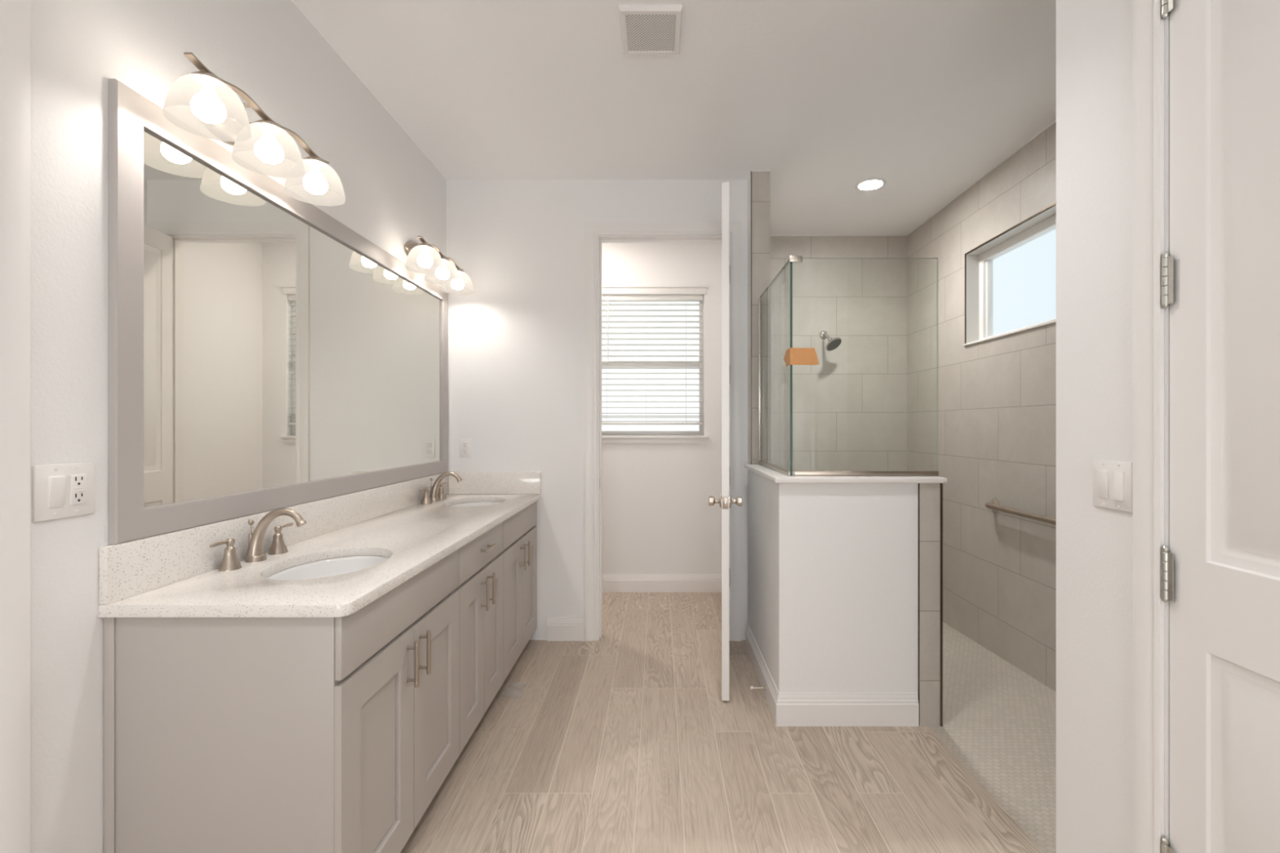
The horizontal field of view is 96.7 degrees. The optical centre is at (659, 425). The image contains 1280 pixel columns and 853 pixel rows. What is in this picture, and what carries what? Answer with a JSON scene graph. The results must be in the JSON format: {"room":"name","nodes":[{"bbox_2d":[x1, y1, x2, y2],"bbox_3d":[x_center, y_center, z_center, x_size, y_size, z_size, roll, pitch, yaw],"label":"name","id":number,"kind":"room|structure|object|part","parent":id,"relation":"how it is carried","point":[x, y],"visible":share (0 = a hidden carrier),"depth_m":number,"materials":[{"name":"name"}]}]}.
{"room":"bathroom","nodes":[
{"label":"bathroom","id":0,"kind":"room"},
{"bbox_2d":[30,0,446,852],"bbox_3d":[-1.364,-0.097,0.450,0.120,2.820,8.340,0,0,0],"label":"wall","id":1,"kind":"structure","parent":0,"point":[268,50],"depth_m":1.30,"materials":[{"name":"white paint"}]},
{"bbox_2d":[0,0,30,852],"bbox_3d":[-1.295,0.035,0.692,0.017,2.557,0.947,0,0,0],"label":"door frame","id":2,"kind":"structure","parent":1,"relation":"attached to","point":[15,15],"depth_m":1.14,"materials":[{"name":"white paint"}]},
{"bbox_2d":[33,461,94,522],"bbox_3d":[-1.297,0.142,1.246,0.014,0.120,0.126,0,0,0],"label":"outlet","id":3,"kind":"object","parent":1,"relation":"attached to","point":[65,490],"visible":1,"depth_m":1.24,"materials":[{"name":"white plastic"}]},
{"bbox_2d":[69,474,85,505],"bbox_3d":[-1.296,0.142,1.269,0.005,0.066,0.033,0,0,0],"label":"receptacle","id":4,"kind":"object","parent":3,"relation":"attached to","point":[77,482],"depth_m":1.27,"materials":[{"name":"white plastic"}]},
{"bbox_2d":[162,52,345,206],"bbox_3d":[-1.187,-0.877,1.692,0.233,0.204,0.634,0,0,0],"label":"vanity light","id":5,"kind":"object","parent":1,"relation":"attached to","point":[201,103],"visible":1,"depth_m":1.61,"materials":[{"name":"white glass"}]},
{"bbox_3d":[-1.160,-0.829,1.464,0.179,0.108,0.179,0,0,0],"label":"lamp shade","id":6,"kind":"part","parent":5,"relation":"part of","materials":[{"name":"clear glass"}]},
{"bbox_3d":[-1.160,-0.831,1.464,0.072,0.092,0.072,0,0,0],"label":"bulb","id":7,"kind":"part","parent":5,"relation":"part of","materials":[{"name":"white glass"}]},
{"bbox_3d":[-1.285,-0.913,1.692,0.036,0.132,0.284,0,0,0],"label":"plate","id":8,"kind":"part","parent":5,"relation":"part of","materials":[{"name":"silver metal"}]},
{"bbox_3d":[-1.225,-0.923,1.637,0.119,0.019,0.012,0,0,0],"label":"arm","id":9,"kind":"part","parent":5,"relation":"part of","materials":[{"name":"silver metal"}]},
{"bbox_3d":[-1.160,-0.829,1.692,0.179,0.108,0.179,0,0,0],"label":"lamp shade","id":10,"kind":"part","parent":5,"relation":"part of","materials":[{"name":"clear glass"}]},
{"bbox_3d":[-1.160,-0.831,1.692,0.072,0.092,0.072,0,0,0],"label":"bulb","id":11,"kind":"part","parent":5,"relation":"part of","materials":[{"name":"white glass"}]},
{"bbox_3d":[-1.160,-0.829,1.919,0.179,0.108,0.179,0,0,0],"label":"lamp shade","id":12,"kind":"part","parent":5,"relation":"part of","materials":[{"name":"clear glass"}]},
{"bbox_3d":[-1.160,-0.831,1.919,0.072,0.092,0.072,0,0,0],"label":"bulb","id":13,"kind":"part","parent":5,"relation":"part of","materials":[{"name":"white glass"}]},
{"bbox_2d":[108,79,448,544],"bbox_3d":[-1.294,-0.270,2.404,0.020,1.102,2.116,0,0,0],"label":"wall mirror","id":14,"kind":"object","parent":1,"relation":"attached to","point":[265,354],"visible":0.94,"depth_m":1.76,"materials":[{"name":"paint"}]},
{"bbox_2d":[404,235,474,294],"bbox_3d":[-1.187,-0.877,3.045,0.233,0.204,0.634,0,0,0],"label":"vanity light","id":15,"kind":"object","parent":1,"relation":"attached to","point":[426,258],"visible":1,"depth_m":2.96,"materials":[{"name":"white glass"}]},
{"bbox_3d":[-1.285,-0.913,3.045,0.036,0.132,0.284,0,0,0],"label":"plate","id":16,"kind":"part","parent":15,"relation":"part of","materials":[{"name":"silver metal"}]},
{"bbox_3d":[-1.160,-0.829,2.817,0.179,0.108,0.179,0,0,0],"label":"lamp shade","id":17,"kind":"part","parent":15,"relation":"part of","materials":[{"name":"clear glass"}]},
{"bbox_3d":[-1.160,-0.831,2.817,0.072,0.092,0.072,0,0,0],"label":"bulb","id":18,"kind":"part","parent":15,"relation":"part of","materials":[{"name":"white glass"}]},
{"bbox_3d":[-1.160,-0.829,3.045,0.179,0.108,0.179,0,0,0],"label":"lamp shade","id":19,"kind":"part","parent":15,"relation":"part of","materials":[{"name":"white glass"}]},
{"bbox_3d":[-1.160,-0.831,3.045,0.072,0.092,0.072,0,0,0],"label":"bulb","id":20,"kind":"part","parent":15,"relation":"part of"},
{"bbox_3d":[-1.160,-0.829,3.272,0.179,0.108,0.179,0,0,0],"label":"lamp shade","id":21,"kind":"part","parent":15,"relation":"part of","materials":[{"name":"white glass"}]},
{"bbox_2d":[446,179,747,640],"bbox_3d":[-0.381,-0.097,3.535,1.847,2.820,0.130,0,0,0],"label":"wall","id":22,"kind":"structure","parent":0,"point":[516,343],"depth_m":3.49,"materials":[{"name":"white paint"}]},
{"bbox_2d":[459,438,471,457],"bbox_3d":[-1.186,0.137,3.480,0.072,0.116,0.010,0,0,0],"label":"wall outlet","id":23,"kind":"object","parent":22,"relation":"attached to","point":[464,443],"visible":1,"depth_m":3.48,"materials":[{"name":"white plastic"}]},
{"bbox_2d":[462,442,467,447],"bbox_3d":[-1.186,0.117,3.478,0.033,0.028,0.004,0,0,0],"label":"receptacle","id":24,"kind":"object","parent":23,"relation":"attached to","point":[464,444],"depth_m":3.48,"materials":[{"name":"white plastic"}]},
{"bbox_2d":[462,448,467,453],"bbox_3d":[-1.186,0.157,3.478,0.033,0.028,0.004,0,0,0],"label":"receptacle","id":25,"kind":"object","parent":23,"relation":"attached to","point":[464,451],"depth_m":3.48,"materials":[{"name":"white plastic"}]},
{"bbox_2d":[584,222,741,640],"bbox_3d":[0.024,0.035,3.534,0.956,2.557,0.132,0,0,0],"label":"door frame","id":26,"kind":"structure","parent":22,"relation":"attached to","point":[592,229],"depth_m":3.47,"materials":[{"name":"white paint"}]},
{"bbox_2d":[708,182,742,700],"bbox_3d":[0.357,0.073,3.085,0.163,2.455,0.806,0,0,6],"label":"door","id":27,"kind":"structure","parent":22,"relation":"in","point":[725,500],"depth_m":2.69,"materials":[{"name":"white paint"}]},
{"bbox_3d":[0.271,0.365,2.759,0.064,0.066,0.066,0,0,6],"label":"knob","id":28,"kind":"part","parent":27,"relation":"part of","materials":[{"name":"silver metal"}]},
{"bbox_3d":[0.314,0.365,2.691,0.027,0.058,0.002,0,0,6],"label":"latch plate","id":29,"kind":"part","parent":27,"relation":"part of","materials":[{"name":"silver metal"}]},
{"bbox_3d":[0.370,0.365,2.748,0.064,0.066,0.066,0,0,6],"label":"knob","id":30,"kind":"part","parent":27,"relation":"part of","materials":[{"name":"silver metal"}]},
{"bbox_2d":[291,0,1056,235],"bbox_3d":[0.328,-1.567,0.450,3.504,0.120,8.340,0,0,0],"label":"ceiling","id":31,"kind":"structure","parent":0,"point":[926,98],"depth_m":2.57,"materials":[{"name":"white paint"}]},
{"bbox_2d":[618,4,682,54],"bbox_3d":[-0.031,-1.497,2.160,0.228,0.020,0.250,0,0,0],"label":"ceiling vent","id":32,"kind":"object","parent":31,"relation":"in","point":[646,29],"visible":1,"depth_m":2.13,"materials":[{"name":"white plastic"}]},
{"bbox_2d":[626,14,675,51],"bbox_3d":[-0.031,-1.491,2.160,0.180,0.004,0.202,0,0,0],"label":"grille","id":33,"kind":"object","parent":32,"relation":"attached to","point":[644,33],"depth_m":2.16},
{"bbox_2d":[854,177,886,191],"bbox_3d":[1.317,-1.502,3.545,0.186,0.010,0.186,0,0,0],"label":"recessed light","id":34,"kind":"object","parent":31,"relation":"in","point":[869,184],"visible":1,"depth_m":3.53,"materials":[{"name":"white plastic"}]},
{"bbox_2d":[400,592,1056,852],"bbox_3d":[0.278,1.373,0.450,3.404,0.120,8.340,0,0,0],"label":"floor","id":35,"kind":"structure","parent":0,"point":[625,740],"depth_m":2.22,"materials":[{"name":"brown wood"}]},
{"bbox_2d":[103,548,459,852],"bbox_3d":[-1.008,0.880,1.732,0.589,0.866,0.798,0,0,0],"label":"vanity cabinet","id":36,"kind":"object","parent":35,"relation":"on","point":[222,735],"visible":0.95,"depth_m":1.34,"materials":[{"name":"grey paint"}]},
{"bbox_3d":[-1.290,0.880,1.335,0.024,0.866,0.004,0,0,0],"label":"scribe moulding","id":37,"kind":"part","parent":36,"relation":"part of","materials":[{"name":"grey paint"}]},
{"bbox_3d":[-1.032,0.880,1.341,0.535,0.866,0.008,0,0,0],"label":"panel","id":38,"kind":"part","parent":36,"relation":"part of","materials":[{"name":"grey paint"}]},
{"bbox_3d":[-0.756,0.924,1.536,0.017,0.620,0.394,0,0,0],"label":"door","id":39,"kind":"part","parent":36,"relation":"part of","materials":[{"name":"grey paint"}]},
{"bbox_3d":[-0.756,0.525,1.734,0.017,0.152,0.790,0,0,0],"label":"drawer","id":40,"kind":"part","parent":36,"relation":"part of","materials":[{"name":"grey paint"}]},
{"bbox_3d":[-0.731,0.708,1.690,0.035,0.136,0.013,0,0,0],"label":"handle","id":41,"kind":"part","parent":36,"relation":"part of","materials":[{"name":"silver metal"}]},
{"bbox_3d":[-0.731,0.708,1.778,0.035,0.136,0.013,0,0,0],"label":"handle","id":42,"kind":"part","parent":36,"relation":"part of","materials":[{"name":"silver metal"}]},
{"bbox_3d":[-0.756,0.924,1.932,0.017,0.620,0.394,0,0,0],"label":"door","id":43,"kind":"part","parent":36,"relation":"part of","materials":[{"name":"grey paint"}]},
{"bbox_2d":[455,521,503,754],"bbox_3d":[-1.008,0.880,2.433,0.589,0.866,0.604,0,0,0],"label":"vanity cabinet","id":44,"kind":"object","parent":35,"relation":"on","point":[481,561],"visible":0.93,"depth_m":2.38,"materials":[{"name":"grey paint"}]},
{"bbox_3d":[-0.756,0.924,2.282,0.017,0.620,0.298,0,0,0],"label":"door","id":45,"kind":"part","parent":44,"relation":"part of","materials":[{"name":"grey paint"}]},
{"bbox_3d":[-0.756,0.525,2.433,0.017,0.152,0.600,0,0,0],"label":"drawer","id":46,"kind":"part","parent":44,"relation":"part of","materials":[{"name":"grey paint"}]},
{"bbox_3d":[-0.731,0.708,2.389,0.035,0.136,0.013,0,0,0],"label":"handle","id":47,"kind":"part","parent":44,"relation":"part of","materials":[{"name":"silver metal"}]},
{"bbox_3d":[-0.731,0.525,2.433,0.035,0.013,0.136,0,0,0],"label":"handle","id":48,"kind":"part","parent":44,"relation":"part of","materials":[{"name":"silver metal"}]},
{"bbox_3d":[-0.731,0.708,2.477,0.035,0.136,0.013,0,0,0],"label":"handle","id":49,"kind":"part","parent":44,"relation":"part of","materials":[{"name":"silver metal"}]},
{"bbox_3d":[-0.756,0.924,2.584,0.017,0.620,0.298,0,0,0],"label":"door","id":50,"kind":"part","parent":44,"relation":"part of","materials":[{"name":"grey paint"}]},
{"bbox_2d":[500,501,537,681],"bbox_3d":[-1.008,0.880,3.108,0.589,0.866,0.746,0,0,0],"label":"vanity cabinet","id":51,"kind":"object","parent":35,"relation":"on","point":[520,534],"visible":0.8,"depth_m":3.03,"materials":[{"name":"grey paint"}]},
{"bbox_2d":[98,471,541,617],"bbox_3d":[-1.014,0.364,2.403,0.578,0.164,2.162,0,0,0],"label":"countertop","id":52,"kind":"structure","parent":51,"relation":"on","point":[175,574],"depth_m":1.69,"materials":[{"name":"stone"}]},
{"bbox_2d":[208,508,306,571],"bbox_3d":[-1.183,0.335,1.757,0.185,0.162,0.352,0,0,0],"label":"faucet","id":53,"kind":"object","parent":52,"relation":"on","point":[255,553],"visible":1,"depth_m":1.75,"materials":[{"name":"silver metal"}]},
{"bbox_3d":[-1.247,0.335,1.617,0.013,0.016,0.073,0,0,0],"label":"lever","id":54,"kind":"part","parent":53,"relation":"part of","materials":[{"name":"silver metal"}]},
{"bbox_3d":[-1.247,0.372,1.653,0.055,0.088,0.055,0,0,0],"label":"handle","id":55,"kind":"part","parent":53,"relation":"part of","materials":[{"name":"silver metal"}]},
{"bbox_3d":[-1.261,0.333,1.757,0.017,0.087,0.017,0,0,0],"label":"lift rod","id":56,"kind":"part","parent":53,"relation":"part of","materials":[{"name":"silver metal"}]},
{"bbox_3d":[-1.183,0.335,1.757,0.185,0.162,0.057,0,0,0],"label":"spout","id":57,"kind":"part","parent":53,"relation":"part of","materials":[{"name":"silver metal"}]},
{"bbox_3d":[-1.247,0.372,1.861,0.055,0.088,0.055,0,0,0],"label":"handle","id":58,"kind":"part","parent":53,"relation":"part of","materials":[{"name":"silver metal"}]},
{"bbox_3d":[-1.247,0.335,1.897,0.013,0.016,0.073,0,0,0],"label":"lever","id":59,"kind":"part","parent":53,"relation":"part of","materials":[{"name":"silver metal"}]},
{"bbox_2d":[266,555,388,580],"bbox_3d":[-1.005,0.522,1.745,0.360,0.150,0.483,0,0,0],"label":"sink","id":60,"kind":"object","parent":52,"relation":"in","point":[342,565],"visible":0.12,"depth_m":1.90,"materials":[{"name":"white ceramic"}]},
{"bbox_2d":[419,471,462,504],"bbox_3d":[-1.183,0.335,3.150,0.185,0.162,0.352,0,0,0],"label":"faucet","id":61,"kind":"object","parent":52,"relation":"on","point":[436,493],"visible":1,"depth_m":3.14,"materials":[{"name":"silver metal"}]},
{"bbox_3d":[-1.247,0.372,3.046,0.055,0.088,0.055,0,0,0],"label":"handle","id":62,"kind":"part","parent":61,"relation":"part of","materials":[{"name":"silver metal"}]},
{"bbox_3d":[-1.261,0.333,3.150,0.017,0.087,0.017,0,0,0],"label":"lift rod","id":63,"kind":"part","parent":61,"relation":"part of","materials":[{"name":"silver metal"}]},
{"bbox_3d":[-1.247,0.372,3.254,0.055,0.088,0.055,0,0,0],"label":"handle","id":64,"kind":"part","parent":61,"relation":"part of","materials":[{"name":"silver metal"}]},
{"bbox_3d":[-1.183,0.335,3.150,0.185,0.162,0.057,0,0,0],"label":"spout","id":65,"kind":"part","parent":61,"relation":"part of","materials":[{"name":"silver metal"}]},
{"bbox_2d":[449,501,501,506],"bbox_3d":[-1.012,0.522,3.135,0.360,0.150,0.483,0,0,0],"label":"sink","id":66,"kind":"object","parent":52,"relation":"in","point":[482,503],"visible":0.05,"depth_m":3.32,"materials":[{"name":"white ceramic"}]},
{"bbox_3d":[-0.756,0.924,2.922,0.017,0.620,0.369,0,0,0],"label":"door","id":67,"kind":"part","parent":51,"relation":"part of","materials":[{"name":"grey paint"}]},
{"bbox_3d":[-0.756,0.525,3.108,0.017,0.152,0.742,0,0,0],"label":"drawer","id":68,"kind":"part","parent":51,"relation":"part of","materials":[{"name":"grey paint"}]},
{"bbox_3d":[-0.731,0.708,3.064,0.035,0.136,0.013,0,0,0],"label":"handle","id":69,"kind":"part","parent":51,"relation":"part of","materials":[{"name":"silver metal"}]},
{"bbox_3d":[-0.731,0.708,3.152,0.035,0.136,0.013,0,0,0],"label":"handle","id":70,"kind":"part","parent":51,"relation":"part of","materials":[{"name":"silver metal"}]},
{"bbox_3d":[-0.756,0.924,3.294,0.017,0.620,0.369,0,0,0],"label":"door","id":71,"kind":"part","parent":51,"relation":"part of","materials":[{"name":"grey paint"}]},
{"bbox_2d":[601,235,906,573],"bbox_3d":[0.328,-0.037,4.560,3.504,2.940,0.120,0,0,0],"label":"wall","id":72,"kind":"structure","parent":0,"point":[850,407],"depth_m":4.50,"materials":[{"name":"paint"}]},
{"bbox_2d":[601,285,708,443],"bbox_3d":[-0.103,-0.482,4.543,0.984,1.245,0.145,0,0,0],"label":"window","id":73,"kind":"structure","parent":72,"relation":"in","point":[666,437],"depth_m":4.49,"materials":[{"name":"white plastic"}]},
{"bbox_3d":[-0.103,-0.485,4.583,0.850,0.056,0.034,0,0,0],"label":"meeting rail","id":74,"kind":"part","parent":73,"relation":"part of","materials":[{"name":"white plastic"}]},
{"bbox_2d":[601,294,702,424],"bbox_3d":[-0.103,-0.522,4.529,0.902,1.031,0.066,0,0,0],"label":"window blind","id":75,"kind":"object","parent":73,"relation":"attached to","point":[605,298],"visible":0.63,"depth_m":4.52,"materials":[{"name":"plastic"}]},
{"bbox_3d":[-0.103,-0.507,4.536,0.002,0.984,0.050,0,0,0],"label":"ladder cord","id":76,"kind":"part","parent":75,"relation":"part of","materials":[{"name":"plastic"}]},
{"bbox_3d":[-0.103,-0.016,4.536,0.898,0.018,0.050,0,0,0],"label":"rail","id":77,"kind":"part","parent":75,"relation":"part of","materials":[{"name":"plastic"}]},
{"bbox_3d":[0.214,-0.507,4.536,0.002,0.984,0.050,0,0,0],"label":"ladder cord","id":78,"kind":"part","parent":75,"relation":"part of","materials":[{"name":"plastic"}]},
{"bbox_3d":[-0.103,0.109,4.518,0.984,0.062,0.095,0,0,0],"label":"sill","id":79,"kind":"part","parent":73,"relation":"part of","materials":[{"name":"white paint"}]},
{"bbox_3d":[-0.103,-1.072,4.490,0.984,0.066,0.020,0,0,0],"label":"head trim","id":80,"kind":"part","parent":73,"relation":"part of","materials":[{"name":"white paint"}]},
{"bbox_2d":[601,573,721,592],"bbox_3d":[-0.381,1.243,4.492,1.814,0.140,0.015,0,0,0],"label":"baseboard","id":81,"kind":"structure","parent":72,"relation":"attached to","point":[611,583],"depth_m":4.49,"materials":[{"name":"white paint"}]},
{"bbox_2d":[819,330,841,351],"bbox_3d":[1.329,-0.662,4.386,0.126,0.178,0.227,0,0,0],"label":"shower head","id":82,"kind":"object","parent":72,"relation":"attached to","point":[833,344],"visible":1,"depth_m":4.34},
{"bbox_2d":[747,171,940,725],"bbox_3d":[0.881,-0.067,3.494,0.708,2.880,2.012,0,0,0],"label":"wall","id":83,"kind":"structure","parent":0,"point":[833,567],"depth_m":2.50,"materials":[{"name":"white paint"}]},
{"bbox_2d":[751,171,751,463],"bbox_3d":[0.544,-0.639,3.361,0.005,1.731,0.007,0,0,0],"label":"trim","id":84,"kind":"structure","parent":83,"relation":"attached to","point":[751,171],"depth_m":3.36,"materials":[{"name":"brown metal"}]},
{"bbox_2d":[750,684,766,690],"bbox_3d":[0.474,1.258,2.730,0.074,0.024,0.024,0,0,0],"label":"door stop","id":85,"kind":"object","parent":83,"relation":"attached to","point":[752,687],"visible":1,"depth_m":2.73,"materials":[{"name":"silver metal"}]},
{"bbox_2d":[746,624,919,726],"bbox_3d":[0.823,1.243,2.921,0.622,0.140,0.874,0,0,0],"label":"baseboard","id":86,"kind":"structure","parent":83,"relation":"attached to","point":[787,709],"depth_m":2.48,"materials":[{"name":"white paint"}]},
{"bbox_2d":[744,464,946,483],"bbox_3d":[0.878,0.239,2.916,0.747,0.024,0.885,0,0,0],"label":"ledge cap","id":87,"kind":"object","parent":83,"relation":"on","point":[772,475],"visible":0.71,"depth_m":2.47,"materials":[{"name":"white stone"}]},
{"bbox_2d":[758,259,818,475],"bbox_3d":[0.654,-0.265,2.962,0.136,0.984,0.793,0,0,0],"label":"glass panel","id":88,"kind":"object","parent":87,"relation":"on","point":[787,472],"depth_m":2.59,"materials":[{"name":"clear glass"}]},
{"bbox_3d":[0.656,-0.312,2.633,0.132,0.078,0.135,0,0,0],"label":"tape strip","id":89,"kind":"part","parent":88,"relation":"part of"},
{"bbox_2d":[788,255,938,475],"bbox_3d":[0.923,-0.269,2.571,0.670,0.992,0.025,0,0,0],"label":"glass panel","id":90,"kind":"object","parent":87,"relation":"on","point":[792,258],"visible":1,"depth_m":2.56,"materials":[{"name":"clear glass"}]},
{"bbox_2d":[917,483,919,725],"bbox_3d":[1.139,0.782,2.495,0.003,1.062,0.010,0,0,0],"label":"trim","id":91,"kind":"structure","parent":83,"relation":"attached to","point":[918,484],"depth_m":2.49,"materials":[{"name":"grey metal"}]},
{"bbox_2d":[940,483,942,726],"bbox_3d":[1.234,0.782,2.493,0.009,1.062,0.018,0,0,0],"label":"trim","id":92,"kind":"structure","parent":83,"relation":"attached to","point":[941,484],"depth_m":2.48,"materials":[{"name":"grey metal"}]},
{"bbox_2d":[906,122,1056,692],"bbox_3d":[2.030,-0.037,2.540,0.140,2.940,3.920,0,0,0],"label":"wall","id":93,"kind":"structure","parent":0,"point":[997,397],"depth_m":3.38,"materials":[{"name":"tile"}]},
{"bbox_2d":[751,120,1056,235],"bbox_3d":[1.252,-1.504,2.600,1.417,0.007,3.800,0,0,0],"label":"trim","id":94,"kind":"structure","parent":93,"relation":"attached to","point":[1055,121],"depth_m":3.64,"materials":[{"name":"white paint"}]},
{"bbox_2d":[963,202,1056,346],"bbox_3d":[2.024,-0.805,2.948,0.152,0.592,1.396,0,0,0],"label":"window","id":95,"kind":"structure","parent":93,"relation":"in","point":[979,263],"depth_m":3.58,"materials":[{"name":"white plastic"}]},
{"bbox_3d":[2.082,-0.796,2.945,0.037,0.487,1.294,0,0,0],"label":"sash","id":96,"kind":"part","parent":95,"relation":"part of","materials":[{"name":"white plastic"}]},
{"bbox_3d":[2.024,-0.516,2.948,0.152,0.014,1.396,0,0,0],"label":"sill","id":97,"kind":"part","parent":95,"relation":"part of","materials":[{"name":"white stone"}]},
{"bbox_2d":[985,497,1056,525],"bbox_3d":[1.926,0.463,2.860,0.067,0.080,0.996,0,0,0],"label":"grab bar","id":98,"kind":"object","parent":93,"relation":"attached to","point":[994,505],"visible":0.48,"depth_m":3.00,"materials":[{"name":"silver metal"}]},
{"bbox_2d":[1056,0,1169,852],"bbox_3d":[1.133,-0.097,-1.089,0.115,2.820,5.261,0,0,0],"label":"wall","id":99,"kind":"structure","parent":0,"point":[1095,37],"depth_m":1.40,"materials":[{"name":"white paint"}]},
{"bbox_2d":[1093,458,1133,512],"bbox_3d":[1.068,0.140,1.346,0.014,0.116,0.116,0,0,0],"label":"light switch","id":100,"kind":"object","parent":99,"relation":"attached to","point":[1113,480],"visible":1,"depth_m":1.33,"materials":[{"name":"white plastic"}]},
{"bbox_2d":[1133,0,1164,852],"bbox_3d":[1.066,0.042,0.812,0.017,2.543,0.919,0,0,0],"label":"door frame","id":101,"kind":"structure","parent":99,"relation":"attached to","point":[1148,21],"depth_m":1.24,"materials":[{"name":"white paint"}]},
{"bbox_2d":[1160,0,1279,852],"bbox_3d":[1.062,0.073,0.822,0.099,2.455,0.796,0,0,0],"label":"door","id":102,"kind":"structure","parent":99,"relation":"in","point":[1220,275],"depth_m":1.09,"materials":[{"name":"white paint"}]}
]}

